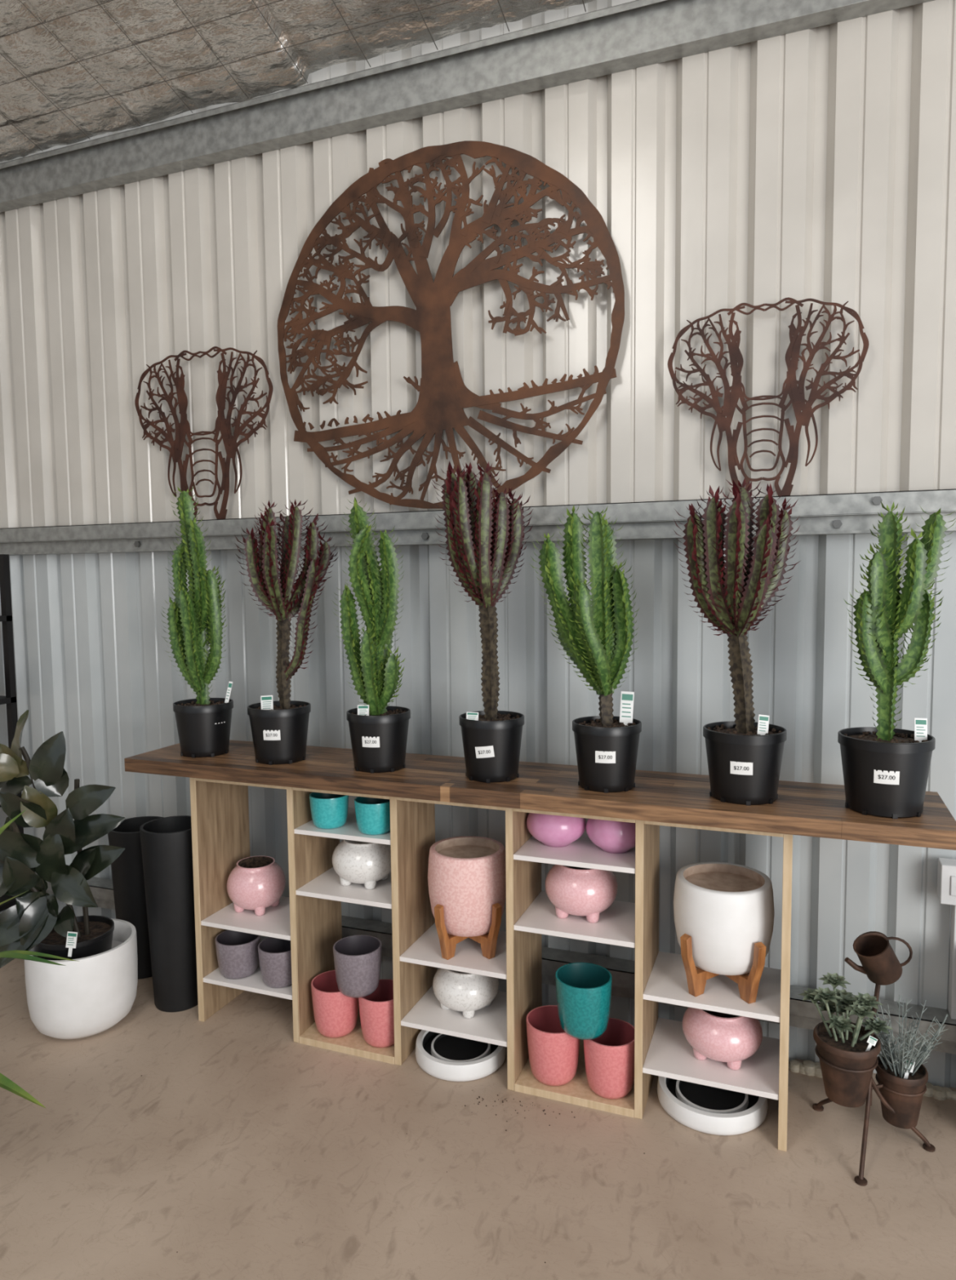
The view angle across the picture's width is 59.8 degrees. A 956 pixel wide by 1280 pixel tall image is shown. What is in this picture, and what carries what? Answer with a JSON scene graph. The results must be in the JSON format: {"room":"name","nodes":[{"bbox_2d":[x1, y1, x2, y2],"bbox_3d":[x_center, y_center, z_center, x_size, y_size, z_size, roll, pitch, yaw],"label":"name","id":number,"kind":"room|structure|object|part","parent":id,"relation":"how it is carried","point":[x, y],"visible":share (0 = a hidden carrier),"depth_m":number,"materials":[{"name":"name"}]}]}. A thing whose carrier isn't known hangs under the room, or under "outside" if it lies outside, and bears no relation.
{"room":"plant shop","nodes":[
{"label":"plant shop","id":0,"kind":"room"},
{"bbox_2d":[173,697,233,757],"bbox_3d":[-1.011,0.323,3.073,0.212,0.190,0.212,1,5,21],"label":"nursery pot","id":1,"kind":"object","parent":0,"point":[203,725],"depth_m":3.00,"materials":[{"name":"black plastic"}]},
{"bbox_2d":[247,700,311,764],"bbox_3d":[-0.701,0.327,2.949,0.218,0.194,0.218,1,5,21],"label":"nursery pot","id":2,"kind":"object","parent":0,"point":[279,729],"depth_m":2.87,"materials":[{"name":"black plastic"}]},
{"bbox_2d":[0,0,637,162],"bbox_3d":[-1.940,-2.697,-0.099,7.550,1.825,6.732,1,5,21],"label":"ceiling","id":3,"kind":"structure","parent":0,"point":[72,71],"depth_m":2.95,"materials":[{"name":"metal"}]},
{"bbox_2d":[346,706,410,773],"bbox_3d":[-0.334,0.334,2.811,0.214,0.193,0.214,1,5,21],"label":"nursery pot","id":4,"kind":"object","parent":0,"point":[378,735],"depth_m":2.73,"materials":[{"name":"black plastic"}]},
{"bbox_2d":[0,0,955,1088],"bbox_3d":[-0.709,-0.492,3.314,7.686,3.750,0.036,1,5,21],"label":"wall","id":5,"kind":"structure","parent":0,"point":[819,163],"depth_m":2.88,"materials":[{"name":"grey metal"}]},
{"bbox_2d":[277,140,624,508],"bbox_3d":[-0.145,-1.108,2.975,1.342,1.268,0.006,1,5,21],"label":"wall art","id":6,"kind":"object","parent":5,"relation":"attached to","point":[443,395],"visible":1,"depth_m":2.97,"materials":[{"name":"metal"}]},
{"bbox_2d":[0,0,933,212],"bbox_3d":[-0.697,-1.965,3.117,7.401,0.164,0.101,1,5,21],"label":"beam","id":7,"kind":"structure","parent":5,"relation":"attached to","point":[637,33],"depth_m":2.90,"materials":[{"name":"metal"}]},
{"bbox_2d":[0,488,955,555],"bbox_3d":[-0.682,-0.419,3.234,7.400,0.119,0.104,1,5,21],"label":"beam","id":8,"kind":"structure","parent":5,"relation":"attached to","point":[843,513],"depth_m":2.86,"materials":[{"name":"metal"}]},
{"bbox_2d":[134,346,273,519],"bbox_3d":[-1.114,-0.827,3.370,0.682,0.692,0.004,1,5,21],"label":"wall art","id":9,"kind":"object","parent":8,"relation":"on","point":[223,424],"visible":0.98,"depth_m":3.36,"materials":[{"name":"metal"}]},
{"bbox_2d":[45,876,955,1054],"bbox_3d":[-0.664,1.168,3.361,7.400,0.108,0.092,1,5,21],"label":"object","id":10,"kind":"object","parent":5,"relation":"attached to","point":[804,1014],"visible":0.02,"depth_m":2.87,"materials":[{"name":"metal"}]},
{"bbox_2d":[667,297,868,497],"bbox_3d":[0.893,-0.749,2.605,0.593,0.612,0.004,1,5,21],"label":"wall art","id":11,"kind":"object","parent":5,"relation":"attached to","point":[796,392],"visible":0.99,"depth_m":2.60,"materials":[{"name":"metal"}]},
{"bbox_2d":[936,857,955,1019],"bbox_3d":[1.453,0.911,2.520,0.115,0.490,0.105,1,5,21],"label":"power outlet","id":12,"kind":"object","parent":5,"relation":"attached to","point":[946,868],"visible":1,"depth_m":2.52,"materials":[{"name":"plastic"}]},
{"bbox_2d":[0,913,955,1279],"bbox_3d":[-1.742,1.701,0.150,8.500,0.120,7.080,1,5,21],"label":"floor","id":13,"kind":"structure","parent":0,"point":[201,1155],"depth_m":2.28,"materials":[{"name":"concrete"}]},
{"bbox_2d":[0,554,23,911],"bbox_3d":[-2.526,0.493,3.798,0.785,1.750,0.330,1,5,21],"label":"storage rack","id":14,"kind":"object","parent":13,"relation":"on","point":[11,700],"visible":0.38,"depth_m":3.76,"materials":[{"name":"metal"}]},
{"bbox_2d":[0,809,79,1108],"bbox_3d":[-1.572,1.023,2.308,0.709,0.900,0.957,-4,6,-40],"label":"potted palm","id":15,"kind":"object","parent":13,"relation":"on","point":[6,1083],"visible":1,"depth_m":2.21,"materials":[{"name":"green plant"}]},
{"bbox_2d":[0,710,137,1039],"bbox_3d":[-1.559,0.834,3.057,0.581,1.163,0.374,0,4,9],"label":"rubber plant","id":16,"kind":"object","parent":13,"relation":"on","point":[87,997],"visible":0.96,"depth_m":2.97,"materials":[{"name":"green plant"}]},
{"bbox_3d":[-1.486,1.129,3.074,0.266,0.120,0.266,1,5,21],"label":"nursery pot","id":17,"kind":"part","parent":16,"relation":"part of","materials":[{"name":"black plastic"}]},
{"bbox_3d":[-1.457,1.257,3.073,0.374,0.315,0.374,1,5,21],"label":"white planter","id":18,"kind":"part","parent":16,"relation":"part of","materials":[{"name":"white ceramic"}]},
{"bbox_2d":[107,816,163,978],"bbox_3d":[-1.401,1.073,3.471,0.240,0.620,0.240,1,5,21],"label":"planter","id":19,"kind":"object","parent":13,"relation":"on","point":[127,871],"visible":0.34,"depth_m":3.37,"materials":[{"name":"black plastic"}]},
{"bbox_2d":[139,815,198,1012],"bbox_3d":[-1.161,1.052,3.203,0.236,0.698,0.236,1,5,21],"label":"planter","id":20,"kind":"object","parent":13,"relation":"on","point":[166,848],"visible":0.76,"depth_m":3.12,"materials":[{"name":"black plastic"}]},
{"bbox_2d":[69,1074,644,1262],"bbox_3d":[-0.267,1.475,2.107,2.956,0.003,1.204,1,5,21],"label":"crumbs","id":21,"kind":"object","parent":13,"relation":"on","point":[544,1110],"visible":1,"depth_m":2.57,"materials":[{"name":"brown soil"}]},
{"bbox_2d":[415,1030,506,1081],"bbox_3d":[-0.058,1.390,2.836,0.310,0.058,0.310,1,5,21],"label":"round planter","id":22,"kind":"object","parent":13,"relation":"on","point":[446,1057],"visible":0.66,"depth_m":2.77,"materials":[{"name":"white ceramic"}]},
{"bbox_2d":[189,777,792,1151],"bbox_3d":[-0.031,0.948,2.824,2.042,0.942,0.309,1,5,21],"label":"shelf unit","id":23,"kind":"object","parent":13,"relation":"on","point":[310,917],"visible":0.52,"depth_m":2.75,"materials":[{"name":"brown wood"}]},
{"bbox_2d":[214,929,260,978],"bbox_3d":[-0.892,1.171,3.101,0.163,0.138,0.163,1,5,21],"label":"ceramic pot","id":24,"kind":"object","parent":23,"relation":"on","point":[237,952],"visible":0.84,"depth_m":3.04,"materials":[{"name":"ceramic"}]},
{"bbox_2d":[226,855,285,915],"bbox_3d":[-0.839,0.929,3.152,0.216,0.180,0.216,1,5,21],"label":"pot","id":25,"kind":"object","parent":23,"relation":"on","point":[256,883],"visible":1,"depth_m":3.08,"materials":[{"name":"ceramic"}]},
{"bbox_2d":[257,937,292,987],"bbox_3d":[-0.718,1.174,3.029,0.157,0.140,0.157,1,5,21],"label":"ceramic pot","id":26,"kind":"object","parent":23,"relation":"on","point":[274,953],"visible":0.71,"depth_m":2.97,"materials":[{"name":"ceramic"}]},
{"bbox_2d":[309,791,348,828],"bbox_3d":[-0.518,0.593,2.907,0.137,0.112,0.137,1,5,21],"label":"ceramic pot","id":27,"kind":"object","parent":23,"relation":"on","point":[328,811],"visible":0.85,"depth_m":2.85,"materials":[{"name":"ceramic"}]},
{"bbox_2d":[311,969,359,1037],"bbox_3d":[-0.505,1.300,2.963,0.171,0.178,0.171,1,5,21],"label":"ceramic pot","id":28,"kind":"object","parent":23,"relation":"on","point":[335,1014],"visible":0.81,"depth_m":2.90,"materials":[{"name":"ceramic"}]},
{"bbox_2d":[332,839,391,889],"bbox_3d":[-0.404,0.781,2.957,0.226,0.160,0.226,1,5,21],"label":"pot","id":29,"kind":"object","parent":23,"relation":"on","point":[366,864],"visible":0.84,"depth_m":2.87,"materials":[{"name":"ceramic"}]},
{"bbox_2d":[354,796,390,835],"bbox_3d":[-0.351,0.596,2.834,0.137,0.112,0.137,1,5,21],"label":"ceramic pot","id":30,"kind":"object","parent":23,"relation":"on","point":[372,814],"visible":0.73,"depth_m":2.78,"materials":[{"name":"ceramic"}]},
{"bbox_2d":[358,978,394,1047],"bbox_3d":[-0.332,1.304,2.897,0.165,0.176,0.165,1,5,21],"label":"ceramic pot","id":31,"kind":"object","parent":23,"relation":"on","point":[375,1009],"visible":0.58,"depth_m":2.83,"materials":[{"name":"ceramic"}]},
{"bbox_2d":[333,934,382,997],"bbox_3d":[-0.416,1.135,2.883,0.167,0.160,0.167,1,5,21],"label":"ceramic pot","id":32,"kind":"object","parent":31,"relation":"on","point":[357,958],"visible":1,"depth_m":2.83,"materials":[{"name":"ceramic"}]},
{"bbox_2d":[432,968,498,1018],"bbox_3d":[-0.042,1.187,2.861,0.228,0.150,0.228,1,5,21],"label":"pot","id":33,"kind":"object","parent":23,"relation":"on","point":[466,993],"visible":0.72,"depth_m":2.78,"materials":[{"name":"ceramic"}]},
{"bbox_2d":[427,835,506,959],"bbox_3d":[-0.034,0.871,2.819,0.269,0.343,0.269,-1,4,-1],"label":"pot","id":34,"kind":"object","parent":23,"relation":"on","point":[467,874],"visible":1,"depth_m":2.71,"materials":[{"name":"pink glazed ceramic"},{"name":"wood"}]},
{"bbox_2d":[124,739,955,850],"bbox_3d":[0.033,0.459,2.717,2.647,0.048,0.404,1,5,21],"label":"tabletop","id":35,"kind":"object","parent":23,"relation":"on","point":[817,810],"visible":0.78,"depth_m":2.50,"materials":[{"name":"brown wood"}]},
{"bbox_2d":[160,485,233,757],"bbox_3d":[-1.018,-0.071,3.040,0.246,0.979,0.219,1,5,21],"label":"cactus","id":36,"kind":"object","parent":35,"relation":"on","point":[203,722],"visible":1,"depth_m":3.00,"materials":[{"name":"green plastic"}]},
{"bbox_2d":[234,499,337,764],"bbox_3d":[-0.655,-0.032,2.906,0.335,0.916,0.253,0,4,7],"label":"cactus","id":37,"kind":"object","parent":35,"relation":"on","point":[279,729],"visible":1,"depth_m":2.88,"materials":[{"name":"brown plant"}]},
{"bbox_2d":[332,497,410,773],"bbox_3d":[-0.347,-0.021,2.782,0.234,0.905,0.224,1,5,21],"label":"cactus","id":38,"kind":"object","parent":35,"relation":"on","point":[378,731],"visible":1,"depth_m":2.74,"materials":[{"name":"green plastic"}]},
{"bbox_2d":[431,460,533,782],"bbox_3d":[0.024,-0.063,2.625,0.297,1.006,0.217,-4,6,-39],"label":"cactus","id":39,"kind":"object","parent":35,"relation":"on","point":[478,526],"visible":1,"depth_m":2.58,"materials":[{"name":"brown plant"}]},
{"bbox_2d":[458,710,524,782],"bbox_3d":[0.045,0.340,2.664,0.208,0.197,0.208,1,5,21],"label":"nursery pot","id":40,"kind":"object","parent":35,"relation":"on","point":[491,740],"depth_m":2.59,"materials":[{"name":"black plastic"}]},
{"bbox_2d":[529,504,641,792],"bbox_3d":[0.331,0.022,2.505,0.298,0.849,0.277,-4,6,-39],"label":"cactus","id":41,"kind":"object","parent":35,"relation":"on","point":[596,634],"visible":1,"depth_m":2.46,"materials":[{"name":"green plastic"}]},
{"bbox_2d":[572,715,641,792],"bbox_3d":[0.391,0.346,2.531,0.208,0.198,0.208,1,5,21],"label":"nursery pot","id":42,"kind":"object","parent":35,"relation":"on","point":[606,748],"depth_m":2.46,"materials":[{"name":"black plastic"}]},
{"bbox_2d":[672,479,799,805],"bbox_3d":[0.728,-0.003,2.354,0.341,0.914,0.278,1,5,21],"label":"cactus","id":43,"kind":"object","parent":35,"relation":"on","point":[744,755],"visible":1,"depth_m":2.31,"materials":[{"name":"brown plant"}]},
{"bbox_2d":[702,720,786,805],"bbox_3d":[0.763,0.352,2.390,0.228,0.200,0.228,1,5,21],"label":"nursery pot","id":44,"kind":"object","parent":35,"relation":"on","point":[744,760],"depth_m":2.31,"materials":[{"name":"black plastic"}]},
{"bbox_2d":[837,727,935,818],"bbox_3d":[1.101,0.357,2.255,0.236,0.203,0.236,1,5,21],"label":"nursery pot","id":45,"kind":"object","parent":35,"relation":"on","point":[885,772],"depth_m":2.17,"materials":[{"name":"black plastic"}]},
{"bbox_2d":[837,500,955,818],"bbox_3d":[1.119,0.045,2.223,0.280,0.830,0.236,1,5,21],"label":"cactus","id":46,"kind":"object","parent":35,"relation":"on","point":[886,767],"visible":1,"depth_m":2.19,"materials":[{"name":"green plant"}]},
{"bbox_2d":[525,1004,579,1085],"bbox_3d":[0.243,1.310,2.676,0.175,0.188,0.175,1,5,21],"label":"ceramic pot","id":47,"kind":"object","parent":23,"relation":"on","point":[553,1054],"visible":0.84,"depth_m":2.61,"materials":[{"name":"ceramic"}]},
{"bbox_2d":[526,813,586,847],"bbox_3d":[0.253,0.597,2.690,0.193,0.120,0.193,1,5,21],"label":"orchid pot","id":48,"kind":"object","parent":23,"relation":"on","point":[553,831],"visible":0.62,"depth_m":2.61,"materials":[{"name":"pink ceramic"}]},
{"bbox_2d":[545,864,617,923],"bbox_3d":[0.333,0.798,2.684,0.232,0.170,0.232,1,5,21],"label":"pot","id":49,"kind":"object","parent":23,"relation":"on","point":[573,891],"visible":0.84,"depth_m":2.60,"materials":[{"name":"ceramic"}]},
{"bbox_2d":[583,1017,634,1098],"bbox_3d":[0.414,1.315,2.605,0.169,0.184,0.169,1,5,21],"label":"ceramic pot","id":50,"kind":"object","parent":23,"relation":"on","point":[609,1058],"visible":0.8,"depth_m":2.54,"materials":[{"name":"ceramic"}]},
{"bbox_2d":[555,962,612,1039],"bbox_3d":[0.329,1.131,2.596,0.175,0.176,0.175,1,5,21],"label":"ceramic pot","id":51,"kind":"object","parent":50,"relation":"on","point":[583,989],"visible":1,"depth_m":2.54,"materials":[{"name":"ceramic"}]},
{"bbox_2d":[586,818,635,853],"bbox_3d":[0.433,0.601,2.621,0.183,0.120,0.183,1,5,21],"label":"orchid pot","id":52,"kind":"object","parent":23,"relation":"on","point":[611,837],"visible":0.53,"depth_m":2.55,"materials":[{"name":"pink ceramic"}]},
{"bbox_2d":[682,1007,762,1070],"bbox_3d":[0.747,1.194,2.548,0.236,0.155,0.236,1,5,21],"label":"pot","id":53,"kind":"object","parent":23,"relation":"on","point":[731,1039],"visible":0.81,"depth_m":2.46,"materials":[{"name":"ceramic"}]},
{"bbox_2d":[673,862,774,1004],"bbox_3d":[0.742,0.880,2.523,0.293,0.330,0.297,1,5,21],"label":"pot","id":54,"kind":"object","parent":23,"relation":"on","point":[723,913],"visible":1,"depth_m":2.41,"materials":[{"name":"white ceramic"}]},
{"bbox_2d":[657,1075,768,1135],"bbox_3d":[0.723,1.402,2.574,0.330,0.058,0.330,1,5,21],"label":"round planter","id":55,"kind":"object","parent":13,"relation":"on","point":[707,1109],"visible":0.55,"depth_m":2.49,"materials":[{"name":"white ceramic"}]},
{"bbox_2d":[788,1059,955,1100],"bbox_3d":[1.322,1.402,2.644,0.636,0.034,0.073,1,5,21],"label":"seal","id":56,"kind":"object","parent":13,"relation":"on","point":[809,1068],"visible":0.56,"depth_m":2.70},
{"bbox_2d":[797,931,947,1186],"bbox_3d":[1.112,1.118,2.389,0.384,0.643,0.329,-3,5,-31],"label":"metal plant stand","id":57,"kind":"object","parent":13,"relation":"on","point":[847,1051],"visible":1,"depth_m":2.33,"materials":[{"name":"metal"}]},
{"bbox_3d":[1.040,1.205,2.354,0.175,0.178,0.175,1,5,21],"label":"tin pot","id":58,"kind":"part","parent":57,"relation":"part of","materials":[{"name":"metal"}]},
{"bbox_3d":[1.117,1.194,2.333,0.322,0.501,0.325,1,5,21],"label":"tripod frame","id":59,"kind":"part","parent":57,"relation":"part of","materials":[{"name":"metal"}]},
{"bbox_3d":[1.214,1.300,2.392,0.137,0.158,0.137,1,5,21],"label":"tin pot","id":60,"kind":"part","parent":57,"relation":"part of","materials":[{"name":"metal"}]}
]}

